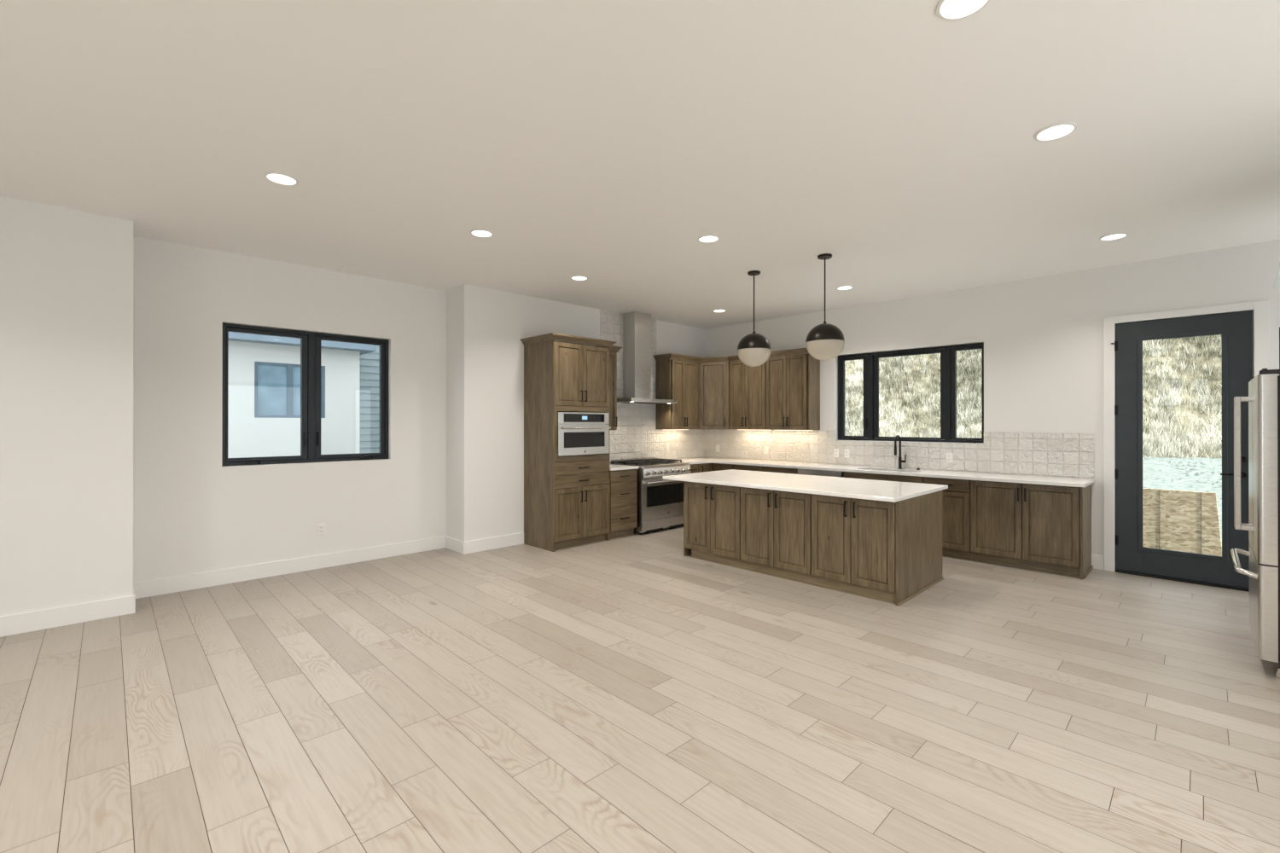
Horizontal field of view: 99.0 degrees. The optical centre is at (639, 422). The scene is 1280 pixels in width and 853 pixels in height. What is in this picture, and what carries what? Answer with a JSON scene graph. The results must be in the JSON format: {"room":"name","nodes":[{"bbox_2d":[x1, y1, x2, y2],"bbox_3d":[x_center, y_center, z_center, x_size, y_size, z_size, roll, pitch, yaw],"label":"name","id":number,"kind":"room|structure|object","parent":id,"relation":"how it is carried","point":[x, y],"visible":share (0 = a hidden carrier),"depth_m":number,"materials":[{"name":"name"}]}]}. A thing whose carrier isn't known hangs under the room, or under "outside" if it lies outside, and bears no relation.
{"room":"open-plan kitchen","nodes":[
{"label":"open-plan kitchen","id":0,"kind":"room"},
{"bbox_2d":[0,196,133,616],"bbox_3d":[-5.461,-0.041,3.302,3.506,3.075,0.660,0,0,-44],"label":"wall","id":1,"kind":"structure","parent":0,"point":[66,275],"depth_m":4.03,"materials":[{"name":"white paint"}]},
{"bbox_2d":[0,595,133,637],"bbox_3d":[-5.168,1.426,3.113,3.346,0.140,0.015,0,0,-44],"label":"baseboard","id":2,"kind":"structure","parent":1,"relation":"attached to","point":[57,617],"depth_m":4.02,"materials":[{"name":"white paint"}]},
{"bbox_2d":[133,584,135,613],"bbox_3d":[-4.125,1.429,4.450,0.015,0.140,0.475,0,0,-44],"label":"baseboard","id":3,"kind":"structure","parent":1,"relation":"attached to","point":[134,595],"depth_m":4.28,"materials":[{"name":"white paint"}]},
{"bbox_2d":[133,236,446,582],"bbox_3d":[-3.365,-0.036,5.641,2.762,3.075,0.160,0,0,-44],"label":"wall","id":4,"kind":"structure","parent":0,"point":[193,513],"depth_m":5.24,"materials":[{"name":"white paint"}]},
{"bbox_2d":[133,535,445,599],"bbox_3d":[-3.304,1.431,5.576,2.732,0.140,0.015,0,0,-44],"label":"baseboard","id":5,"kind":"structure","parent":4,"relation":"attached to","point":[189,582],"depth_m":5.33,"materials":[{"name":"white paint"}]},
{"bbox_2d":[221,323,388,465],"bbox_3d":[-3.381,-0.255,5.641,1.502,1.337,0.110,0,0,-44],"label":"window","id":6,"kind":"structure","parent":4,"relation":"in","point":[311,342],"depth_m":5.62,"materials":[{"name":"black metal"}]},
{"bbox_2d":[317,523,325,535],"bbox_3d":[-3.271,1.103,5.613,0.070,0.114,0.009,0,0,-44],"label":"wall outlet","id":7,"kind":"object","parent":4,"relation":"attached to","point":[321,527],"visible":1,"depth_m":5.61,"materials":[{"name":"white plastic"}]},
{"bbox_2d":[446,284,704,541],"bbox_3d":[-0.622,-0.031,8.019,4.486,3.075,0.660,0,0,-44],"label":"wall","id":8,"kind":"structure","parent":0,"point":[485,328],"depth_m":6.49,"materials":[{"name":"white paint"}]},
{"bbox_2d":[445,535,465,554],"bbox_3d":[-2.159,1.433,6.369,0.015,0.140,0.477,0,0,-44],"label":"baseboard","id":9,"kind":"structure","parent":8,"relation":"attached to","point":[458,546],"depth_m":6.34,"materials":[{"name":"white paint"}]},
{"bbox_2d":[465,532,523,554],"bbox_3d":[-1.713,1.433,6.481,0.782,0.140,0.015,0,0,-44],"label":"baseboard","id":10,"kind":"structure","parent":8,"relation":"attached to","point":[474,546],"depth_m":6.46,"materials":[{"name":"white paint"}]},
{"bbox_2d":[609,345,622,430],"bbox_3d":[-0.517,-0.452,7.387,0.425,1.130,0.367,0,0,-44],"label":"upper cabinet","id":11,"kind":"object","parent":8,"relation":"attached to","point":[613,350],"visible":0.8,"depth_m":7.37,"materials":[{"name":"brown wood"}]},
{"bbox_2d":[616,311,677,404],"bbox_3d":[0.064,-0.920,7.897,0.932,1.296,0.448,0,0,-44],"label":"range hood","id":12,"kind":"object","parent":8,"relation":"attached to","point":[637,326],"visible":0.94,"depth_m":7.83,"materials":[{"name":"metal"}]},
{"bbox_2d":[600,309,704,460],"bbox_3d":[0.146,-0.488,8.300,2.653,2.158,0.009,0,0,-44],"label":"tile backsplash","id":13,"kind":"structure","parent":8,"relation":"attached to","point":[636,435],"depth_m":8.16,"materials":[{"name":"white tile"}]},
{"bbox_2d":[665,443,669,450],"bbox_3d":[0.433,0.393,8.565,0.070,0.114,0.009,0,0,-44],"label":"wall outlet","id":14,"kind":"object","parent":13,"relation":"attached to","point":[666,445],"visible":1,"depth_m":8.55,"materials":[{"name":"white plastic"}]},
{"bbox_2d":[653,353,699,430],"bbox_3d":[0.582,-0.445,8.458,0.698,1.140,0.367,0,0,-44],"label":"upper cabinet","id":15,"kind":"object","parent":8,"relation":"attached to","point":[675,380],"visible":1,"depth_m":8.33,"materials":[{"name":"brown wood"}]},
{"bbox_2d":[0,525,1279,852],"bbox_3d":[0.130,1.595,2.713,11.122,0.200,9.009,0,0,-44],"label":"floor","id":16,"kind":"structure","parent":0,"point":[631,694],"depth_m":2.84,"materials":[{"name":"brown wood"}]},
{"bbox_2d":[520,332,616,552],"bbox_3d":[-0.887,0.243,6.825,0.978,2.522,0.675,0,0,-44],"label":"tall cabinet","id":17,"kind":"object","parent":16,"relation":"on","point":[567,497],"visible":1,"depth_m":6.57,"materials":[{"name":"brown wood"}]},
{"bbox_2d":[557,412,610,456],"bbox_3d":[-0.800,0.142,6.748,0.774,0.512,0.502,0,0,-44],"label":"oven","id":18,"kind":"object","parent":17,"relation":"in","point":[578,433],"visible":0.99,"depth_m":6.58,"materials":[{"name":"metal"}]},
{"bbox_2d":[609,469,637,539],"bbox_3d":[-0.405,1.063,7.306,0.478,0.883,0.657,0,0,-44],"label":"base cabinet","id":19,"kind":"object","parent":16,"relation":"on","point":[623,484],"visible":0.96,"depth_m":7.08,"materials":[{"name":"brown wood"}]},
{"bbox_2d":[609,464,638,471],"bbox_3d":[-0.413,0.605,7.314,0.480,0.030,0.637,0,0,-44],"label":"countertop","id":20,"kind":"structure","parent":19,"relation":"on","point":[612,467],"depth_m":7.15,"materials":[{"name":"white stone"}]},
{"bbox_2d":[609,457,691,535],"bbox_3d":[0.163,1.022,7.783,0.956,0.968,0.744,0,0,-44],"label":"gas range","id":21,"kind":"object","parent":16,"relation":"on","point":[660,501],"visible":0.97,"depth_m":7.50,"materials":[{"name":"metal"}]},
{"bbox_2d":[611,461,681,466],"bbox_3d":[0.111,0.596,7.837,0.956,0.016,0.540,0,0,-44],"label":"cooktop","id":22,"kind":"object","parent":21,"relation":"in","point":[627,463],"depth_m":7.58,"materials":[{"name":"metal"}]},
{"bbox_2d":[683,481,691,556],"bbox_3d":[0.883,1.080,6.503,1.080,0.846,0.019,0,0,-44],"label":"island end panel","id":23,"kind":"object","parent":16,"relation":"on","point":[686,551],"visible":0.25,"depth_m":6.13,"materials":[{"name":"brown wood"}]},
{"bbox_2d":[690,464,698,473],"bbox_3d":[0.572,1.065,8.258,0.268,0.883,0.657,0,0,-44],"label":"base cabinet","id":24,"kind":"object","parent":16,"relation":"on","point":[694,468],"visible":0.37,"depth_m":8.07,"materials":[{"name":"brown wood"}]},
{"bbox_2d":[684,481,740,559],"bbox_3d":[1.117,1.032,6.188,1.084,0.751,0.752,0,0,-44],"label":"base cabinet","id":25,"kind":"object","parent":16,"relation":"on","point":[712,512],"visible":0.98,"depth_m":5.80,"materials":[{"name":"brown wood"}]},
{"bbox_2d":[697,463,733,472],"bbox_3d":[1.113,1.066,8.557,0.922,0.883,0.983,0,0,-44],"label":"base cabinet","id":26,"kind":"object","parent":16,"relation":"on","point":[702,468],"visible":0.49,"depth_m":8.26,"materials":[{"name":"brown wood"}]},
{"bbox_2d":[672,457,1093,487],"bbox_3d":[2.441,0.604,6.992,1.186,0.030,5.083,0,0,-44],"label":"countertop","id":27,"kind":"structure","parent":26,"relation":"on","point":[933,474],"depth_m":6.41,"materials":[{"name":"white stone"}]},
{"bbox_2d":[894,435,906,469],"bbox_3d":[3.233,0.376,6.805,0.194,0.426,0.099,0,0,-44],"label":"kitchen faucet","id":28,"kind":"object","parent":27,"relation":"on","point":[900,461],"visible":1,"depth_m":6.85,"materials":[{"name":"black metal"}]},
{"bbox_2d":[733,464,762,471],"bbox_3d":[1.748,1.065,8.125,0.616,0.883,0.522,0,0,-44],"label":"base cabinet","id":29,"kind":"object","parent":16,"relation":"on","point":[759,468],"visible":0.08,"depth_m":7.92,"materials":[{"name":"brown wood"}]},
{"bbox_2d":[740,487,812,575],"bbox_3d":[1.653,1.031,5.638,1.084,0.751,0.777,0,0,-44],"label":"base cabinet","id":30,"kind":"object","parent":16,"relation":"on","point":[776,526],"visible":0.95,"depth_m":5.25,"materials":[{"name":"brown wood"}]},
{"bbox_2d":[662,469,948,502],"bbox_3d":[1.633,0.637,5.804,1.333,0.034,2.579,0,0,-44],"label":"countertop","id":31,"kind":"structure","parent":30,"relation":"on","point":[883,491],"depth_m":5.41,"materials":[{"name":"white stone"}]},
{"bbox_2d":[762,466,798,474],"bbox_3d":[2.125,1.064,7.738,0.616,0.883,0.553,0,0,-44],"label":"base cabinet","id":32,"kind":"object","parent":16,"relation":"on","point":[772,469],"visible":0.17,"depth_m":7.54,"materials":[{"name":"brown wood"}]},
{"bbox_2d":[691,549,895,604],"bbox_3d":[1.344,1.454,5.280,0.016,0.094,2.198,0,0,-44],"label":"toe kick","id":33,"kind":"object","parent":16,"relation":"on","point":[859,590],"visible":1,"depth_m":5.11,"materials":[{"name":"brown wood"}]},
{"bbox_2d":[797,468,843,477],"bbox_3d":[2.513,1.065,7.293,0.637,0.880,0.608,0,0,-44],"label":"dishwasher","id":34,"kind":"object","parent":16,"relation":"on","point":[807,472],"visible":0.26,"depth_m":7.09,"materials":[{"name":"metal"}]},
{"bbox_2d":[811,494,895,593],"bbox_3d":[2.187,1.030,5.090,1.084,0.751,0.746,0,0,-44],"label":"base cabinet","id":35,"kind":"object","parent":16,"relation":"on","point":[853,539],"visible":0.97,"depth_m":4.71,"materials":[{"name":"brown wood"}]},
{"bbox_2d":[843,471,924,483],"bbox_3d":[3.086,1.062,6.752,0.616,0.883,0.948,0,0,-44],"label":"base cabinet","id":36,"kind":"object","parent":16,"relation":"on","point":[846,474],"visible":0.02,"depth_m":6.53,"materials":[{"name":"brown wood"}]},
{"bbox_2d":[895,490,943,606],"bbox_3d":[2.490,1.077,4.838,1.100,0.846,0.031,0,0,-44],"label":"island end panel","id":37,"kind":"object","parent":16,"relation":"on","point":[918,520],"visible":1,"depth_m":4.76,"materials":[{"name":"brown wood"}]},
{"bbox_2d":[924,477,971,560],"bbox_3d":[3.581,1.061,6.244,0.616,0.883,0.468,0,0,-44],"label":"base cabinet","id":38,"kind":"object","parent":16,"relation":"on","point":[956,499],"visible":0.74,"depth_m":5.99,"materials":[{"name":"brown wood"}]},
{"bbox_2d":[970,480,1093,580],"bbox_3d":[4.082,1.060,5.730,0.616,0.883,0.963,0,0,-44],"label":"base cabinet","id":39,"kind":"object","parent":16,"relation":"on","point":[1046,528],"visible":1,"depth_m":5.51,"materials":[{"name":"brown wood"}]},
{"bbox_2d":[1230,368,1279,679],"bbox_3d":[4.184,0.590,3.298,0.913,1.812,0.830,0,0,-44],"label":"refrigerator","id":40,"kind":"object","parent":16,"relation":"on","point":[1263,526],"visible":1,"depth_m":3.20,"materials":[{"name":"metal"}]},
{"bbox_2d":[1279,326,1279,375],"bbox_3d":[4.279,-0.458,3.648,0.020,0.350,0.020,0,0,-44],"label":"bar","id":41,"kind":"object","parent":40,"relation":"on","point":[1279,327],"visible":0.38,"depth_m":3.65,"materials":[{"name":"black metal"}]},
{"bbox_2d":[0,0,1279,329],"bbox_3d":[0.150,-1.655,2.739,10.754,0.150,9.229,0,0,-44],"label":"ceiling","id":42,"kind":"structure","parent":0,"point":[599,141],"depth_m":2.98,"materials":[{"name":"white paint"}]},
{"bbox_2d":[264,172,298,185],"bbox_3d":[-2.320,-1.574,3.540,0.186,0.009,0.186,0,0,-44],"label":"recessed light","id":43,"kind":"object","parent":42,"relation":"in","point":[277,177],"visible":1,"depth_m":3.54,"materials":[{"name":"white plastic"}]},
{"bbox_2d":[470,229,493,237],"bbox_3d":[-1.319,-1.571,4.556,0.186,0.009,0.186,0,0,-44],"label":"recessed light","id":44,"kind":"object","parent":42,"relation":"in","point":[480,233],"visible":1,"depth_m":4.56,"materials":[{"name":"white plastic"}]},
{"bbox_2d":[570,275,587,280],"bbox_3d":[-0.660,-1.569,5.959,0.186,0.009,0.186,0,0,-44],"label":"recessed light","id":45,"kind":"object","parent":42,"relation":"in","point":[574,277],"visible":1,"depth_m":5.95,"materials":[{"name":"white plastic"}]},
{"bbox_2d":[698,234,719,242],"bbox_3d":[0.590,-1.571,4.693,0.186,0.009,0.186,0,0,-44],"label":"recessed light","id":46,"kind":"object","parent":42,"relation":"in","point":[708,238],"visible":1,"depth_m":4.68,"materials":[{"name":"white plastic"}]},
{"bbox_2d":[712,308,726,312],"bbox_3d":[1.118,-1.565,7.697,0.186,0.009,0.186,0,0,-44],"label":"recessed light","id":47,"kind":"object","parent":42,"relation":"in","point":[720,310],"visible":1,"depth_m":7.71,"materials":[{"name":"white plastic"}]},
{"bbox_2d":[737,270,771,366],"bbox_3d":[1.196,-1.076,5.738,0.350,0.994,0.350,0,0,-44],"label":"pendant lamp","id":48,"kind":"object","parent":42,"relation":"hanging from","point":[753,350],"visible":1,"depth_m":5.62,"materials":[{"name":"white glass"}]},
{"bbox_2d":[805,253,844,360],"bbox_3d":[1.748,-1.077,5.172,0.350,0.994,0.350,0,0,-44],"label":"pendant lamp","id":49,"kind":"object","parent":42,"relation":"hanging from","point":[825,341],"visible":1,"depth_m":5.06,"materials":[{"name":"white glass"}]},
{"bbox_2d":[836,285,853,290],"bbox_3d":[2.393,-1.568,6.390,0.186,0.009,0.186,0,0,-44],"label":"recessed light","id":50,"kind":"object","parent":42,"relation":"in","point":[842,288],"visible":1,"depth_m":6.40,"materials":[{"name":"white plastic"}]},
{"bbox_2d":[936,0,990,20],"bbox_3d":[1.217,-1.577,2.053,0.186,0.009,0.186,0,0,-44],"label":"recessed light","id":51,"kind":"object","parent":42,"relation":"in","point":[946,9],"visible":1,"depth_m":2.08,"materials":[{"name":"white plastic"}]},
{"bbox_2d":[1034,122,1076,141],"bbox_3d":[2.255,-1.575,2.970,0.186,0.009,0.186,0,0,-44],"label":"recessed light","id":52,"kind":"object","parent":42,"relation":"in","point":[1061,130],"visible":1,"depth_m":2.97,"materials":[{"name":"white plastic"}]},
{"bbox_2d":[1099,232,1128,240],"bbox_3d":[4.018,-1.571,4.639,0.186,0.009,0.186,0,0,-44],"label":"recessed light","id":53,"kind":"object","parent":42,"relation":"in","point":[1117,235],"visible":1,"depth_m":4.64,"materials":[{"name":"white plastic"}]},
{"bbox_2d":[704,238,1279,556],"bbox_3d":[4.105,-0.035,6.267,0.160,3.075,8.447,0,0,-44],"label":"wall","id":54,"kind":"structure","parent":0,"point":[1042,337],"depth_m":5.90,"materials":[{"name":"white paint"}]},
{"bbox_2d":[698,356,729,429],"bbox_3d":[1.145,-0.449,8.746,0.596,1.130,0.740,0,0,-44],"label":"upper cabinet","id":55,"kind":"object","parent":54,"relation":"attached to","point":[713,373],"visible":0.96,"depth_m":8.55,"materials":[{"name":"brown wood"}]},
{"bbox_2d":[727,354,766,430],"bbox_3d":[1.701,-0.445,8.337,0.369,1.140,0.660,0,0,-44],"label":"upper cabinet","id":56,"kind":"object","parent":54,"relation":"attached to","point":[747,385],"visible":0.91,"depth_m":8.24,"materials":[{"name":"brown wood"}]},
{"bbox_2d":[766,348,820,430],"bbox_3d":[2.192,-0.446,7.834,0.369,1.140,0.739,0,0,-44],"label":"upper cabinet","id":57,"kind":"object","parent":54,"relation":"attached to","point":[793,381],"visible":0.97,"depth_m":7.71,"materials":[{"name":"brown wood"}]},
{"bbox_2d":[704,429,1093,479],"bbox_3d":[2.874,0.354,7.407,0.009,0.470,5.073,0,0,-44],"label":"tile backsplash","id":58,"kind":"structure","parent":54,"relation":"attached to","point":[1061,455],"depth_m":6.72,"materials":[{"name":"white tile"}]},
{"bbox_2d":[715,444,719,452],"bbox_3d":[1.283,0.433,9.027,0.009,0.114,0.070,0,0,-44],"label":"wall outlet","id":59,"kind":"object","parent":58,"relation":"attached to","point":[717,445],"visible":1,"depth_m":9.02,"materials":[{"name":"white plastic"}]},
{"bbox_2d":[764,446,767,453],"bbox_3d":[1.929,0.432,8.364,0.009,0.114,0.070,0,0,-44],"label":"wall outlet","id":60,"kind":"object","parent":58,"relation":"attached to","point":[765,447],"visible":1,"depth_m":8.36,"materials":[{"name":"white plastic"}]},
{"bbox_2d":[833,448,838,457],"bbox_3d":[2.714,0.430,7.558,0.009,0.114,0.070,0,0,-44],"label":"wall outlet","id":61,"kind":"object","parent":58,"relation":"attached to","point":[835,450],"visible":1,"depth_m":7.56,"materials":[{"name":"white plastic"}]},
{"bbox_2d":[844,449,849,458],"bbox_3d":[2.819,0.430,7.450,0.009,0.114,0.070,0,0,-44],"label":"wall outlet","id":62,"kind":"object","parent":58,"relation":"attached to","point":[846,451],"visible":1,"depth_m":7.45,"materials":[{"name":"white plastic"}]},
{"bbox_2d":[946,453,952,462],"bbox_3d":[3.703,0.428,6.544,0.009,0.114,0.070,0,0,-44],"label":"wall outlet","id":63,"kind":"object","parent":58,"relation":"attached to","point":[949,456],"visible":1,"depth_m":6.54,"materials":[{"name":"white plastic"}]},
{"bbox_2d":[837,342,983,443],"bbox_3d":[3.399,-0.335,7.007,0.110,1.179,1.796,0,0,-44],"label":"window","id":64,"kind":"structure","parent":54,"relation":"in","point":[948,353],"depth_m":6.90,"materials":[{"name":"black metal"}]},
{"bbox_2d":[1091,554,1103,570],"bbox_3d":[4.658,1.431,5.571,0.015,0.140,0.098,0,0,-44],"label":"baseboard","id":65,"kind":"structure","parent":54,"relation":"attached to","point":[1096,561],"depth_m":5.56,"materials":[{"name":"white paint"}]},
{"bbox_2d":[1111,309,1253,592],"bbox_3d":[5.114,0.247,5.181,0.210,2.511,0.976,0,0,-44],"label":"door","id":66,"kind":"structure","parent":54,"relation":"in","point":[1236,328],"depth_m":5.17,"materials":[{"name":"black paint"}]},
{"bbox_2d":[1103,300,1268,571],"bbox_3d":[5.078,0.220,5.141,0.018,2.561,1.103,0,0,-44],"label":"trim","id":67,"kind":"structure","parent":54,"relation":"attached to","point":[1260,309],"depth_m":5.47,"materials":[{"name":"white paint"}]},
{"bbox_2d":[1273,262,1279,288],"bbox_3d":[3.993,-0.866,3.019,0.730,0.020,0.648,0,0,-44],"label":"glass shelf","id":68,"kind":"object","parent":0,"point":[1277,282],"visible":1,"depth_m":3.30,"materials":[{"name":"glass"}]},
{"label":"outside","id":69,"kind":"structure","parent":0,"visible":0},
{"bbox_2d":[1142,457,1221,544],"bbox_3d":[3.249,1.148,15.730,11.786,1.030,46.000,0,0,-44],"label":"gravel yard","id":70,"kind":"structure","parent":69,"point":[1171,473],"depth_m":10.70,"materials":[{"name":"grey gravel"}]},
{"bbox_2d":[1142,488,1159,548],"bbox_3d":[5.687,1.206,6.504,0.012,0.875,0.719,0,0,-44],"label":"board","id":71,"kind":"object","parent":70,"relation":"on","point":[1150,497],"visible":0.25,"depth_m":6.29,"materials":[{"name":"beige wood"}]},
{"bbox_2d":[1159,489,1201,553],"bbox_3d":[6.048,1.205,6.122,0.012,0.875,0.331,0,0,-44],"label":"board","id":72,"kind":"object","parent":70,"relation":"on","point":[1180,511],"visible":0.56,"depth_m":6.12,"materials":[{"name":"beige wood"}]},
{"bbox_2d":[1142,455,1221,527],"bbox_3d":[7.532,1.180,11.894,9.100,0.983,11.532,0,0,-44],"label":"gravel stones","id":73,"kind":"object","parent":70,"relation":"on","point":[1156,458],"visible":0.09,"depth_m":11.04},
{"bbox_2d":[1201,492,1221,556],"bbox_3d":[6.219,1.204,5.936,0.012,0.875,0.175,0,0,-44],"label":"board","id":74,"kind":"object","parent":70,"relation":"on","point":[1211,538],"visible":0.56,"depth_m":5.94,"materials":[{"name":"beige wood"}]},
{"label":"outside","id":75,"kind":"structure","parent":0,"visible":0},
{"bbox_2d":[844,334,1221,458],"bbox_3d":[15.508,-8.746,29.095,29.200,20.586,48.000,0,0,-44],"label":"foliage","id":76,"kind":"object","parent":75,"point":[931,357],"depth_m":14.97,"materials":[{"name":"plant"}]},
{"bbox_2d":[844,334,1221,459],"bbox_3d":[11.599,-4.507,22.782,14.224,11.017,22.098,0,0,-44],"label":"hillside","id":77,"kind":"structure","parent":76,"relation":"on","point":[1156,441],"depth_m":15.65,"materials":[{"name":"plant"}]},
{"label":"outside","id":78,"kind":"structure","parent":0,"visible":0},
{"label":"yard","id":79,"kind":"structure","parent":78,"visible":0},
{"bbox_2d":[227,331,379,458],"bbox_3d":[-6.878,-0.274,9.565,11.500,3.848,3.300,0,0,-44],"label":"house","id":80,"kind":"structure","parent":79,"relation":"on","point":[264,370],"depth_m":8.87,"materials":[{"name":"white paint"}]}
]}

